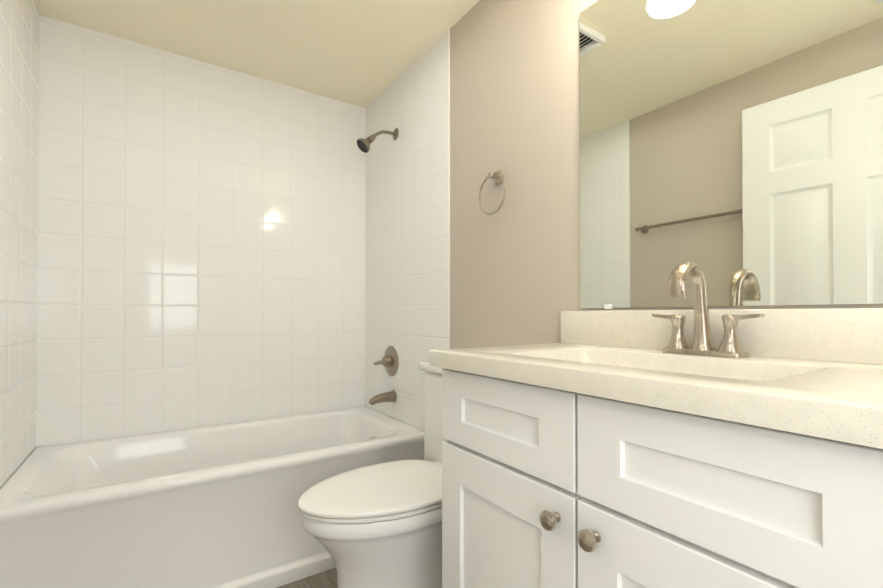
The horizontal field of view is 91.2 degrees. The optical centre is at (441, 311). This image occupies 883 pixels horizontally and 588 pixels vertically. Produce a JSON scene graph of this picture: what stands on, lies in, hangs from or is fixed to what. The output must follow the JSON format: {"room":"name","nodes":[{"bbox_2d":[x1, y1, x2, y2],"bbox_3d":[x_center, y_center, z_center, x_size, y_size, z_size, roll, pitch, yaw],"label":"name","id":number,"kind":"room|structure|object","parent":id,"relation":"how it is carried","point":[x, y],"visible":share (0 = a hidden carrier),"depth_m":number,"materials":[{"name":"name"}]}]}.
{"room":"bathroom","nodes":[
{"label":"bathroom","id":0,"kind":"room"},
{"bbox_2d":[34,0,479,107],"bbox_3d":[-0.204,-1.334,0.943,1.730,0.100,3.450,0,-1,-34],"label":"ceiling","id":1,"kind":"structure","parent":0,"point":[363,53],"depth_m":1.98,"materials":[{"name":"paint"}]},
{"bbox_2d":[276,568,336,587],"bbox_3d":[-0.204,1.105,0.923,1.730,0.100,3.450,0,-1,-34],"label":"floor","id":2,"kind":"structure","parent":0,"point":[326,579],"depth_m":1.69,"materials":[{"name":"wood"}]},
{"bbox_2d":[0,406,423,587],"bbox_3d":[-0.890,0.824,1.951,1.508,0.480,0.761,0,-1,-34],"label":"bathtub","id":3,"kind":"object","parent":2,"relation":"on","point":[213,506],"visible":0.75,"depth_m":1.61,"materials":[{"name":"white ceramic"}]},
{"bbox_2d":[297,361,446,587],"bbox_3d":[-0.107,0.629,1.462,0.742,0.862,0.434,0,-1,-34],"label":"toilet","id":4,"kind":"object","parent":2,"relation":"on","point":[376,526],"visible":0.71,"depth_m":1.29,"materials":[{"name":"white ceramic"}]},
{"bbox_2d":[429,262,882,587],"bbox_3d":[0.426,0.474,0.887,0.526,1.163,0.881,0,-1,-34],"label":"bathroom vanity","id":5,"kind":"object","parent":2,"relation":"on","point":[700,445],"visible":1,"depth_m":0.71,"materials":[{"name":"white paint"}]},
{"bbox_2d":[429,308,882,448],"bbox_3d":[0.428,0.139,0.892,0.520,0.286,0.881,0,-1,-34],"label":"countertop","id":6,"kind":"structure","parent":5,"relation":"on","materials":[{"name":"beige stone"}]},
{"bbox_2d":[652,262,764,357],"bbox_3d":[0.552,-0.005,0.953,0.150,0.206,0.228,0,-1,-34],"label":"faucet","id":7,"kind":"object","parent":6,"relation":"on","point":[703,346],"depth_m":0.96,"materials":[{"name":"silver metal"}]},
{"bbox_2d":[450,0,882,348],"bbox_3d":[0.473,-0.111,1.387,0.100,2.340,3.250,0,-1,-34],"label":"wall","id":8,"kind":"structure","parent":0,"point":[515,119],"depth_m":1.59,"materials":[{"name":"beige paint"}]},
{"bbox_2d":[365,28,449,430],"bbox_3d":[-0.218,-0.103,2.322,0.008,2.340,0.910,0,-1,-34],"label":"wall tile","id":9,"kind":"structure","parent":8,"relation":"attached to","point":[407,257],"depth_m":2.24,"materials":[{"name":"white tile"}]},
{"bbox_2d":[357,128,398,152],"bbox_3d":[-0.342,-0.917,2.307,0.226,0.167,0.080,0,-1,-34],"label":"shower head","id":10,"kind":"object","parent":9,"relation":"attached to","point":[363,144],"visible":1,"depth_m":2.28},
{"bbox_2d":[369,390,396,404],"bbox_3d":[-0.323,0.468,2.335,0.150,0.070,0.068,0,-1,-34],"label":"tub spout","id":11,"kind":"object","parent":9,"relation":"attached to","point":[390,396],"visible":1,"depth_m":2.32,"materials":[{"name":"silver metal"}]},
{"bbox_2d":[373,346,398,375],"bbox_3d":[-0.307,0.277,2.385,0.070,0.170,0.172,0,-1,-34],"label":"shower valve","id":12,"kind":"object","parent":9,"relation":"attached to","point":[389,362],"visible":1,"depth_m":2.37,"materials":[{"name":"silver metal"}]},
{"bbox_2d":[478,170,505,214],"bbox_3d":[0.204,-0.454,1.657,0.055,0.176,0.159,0,-1,-34],"label":"towel ring","id":13,"kind":"object","parent":8,"relation":"attached to","point":[498,177],"visible":1,"depth_m":1.65,"materials":[{"name":"silver metal"}]},
{"bbox_2d":[579,0,882,308],"bbox_3d":[0.670,-0.475,0.995,0.009,0.934,0.855,0,-1,-34],"label":"mirror","id":14,"kind":"object","parent":8,"relation":"attached to","point":[733,149],"visible":1,"depth_m":0.99,"materials":[{"name":"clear mirror"}]},
{"bbox_3d":[-1.136,-0.103,2.325,1.730,2.340,0.100,0,-1,-34],"label":"wall","id":15,"kind":"structure","parent":0,"visible":0},
{"bbox_2d":[36,15,365,447],"bbox_3d":[-1.106,-0.314,2.282,1.530,1.920,0.008,0,-1,-34],"label":"wall tile","id":16,"kind":"structure","parent":15,"relation":"attached to","point":[201,243],"depth_m":2.16,"materials":[{"name":"white tile"}]},
{"bbox_3d":[-0.881,-0.118,0.480,0.100,2.340,3.250,0,-1,-34],"label":"wall","id":17,"kind":"structure","parent":0,"visible":0},
{"bbox_2d":[0,0,39,489],"bbox_3d":[-1.507,-0.110,1.512,0.008,2.340,0.822,0,-1,-34],"label":"wall tile","id":18,"kind":"structure","parent":17,"relation":"attached to","point":[19,83],"depth_m":1.59,"materials":[{"name":"white tile"}]}
]}

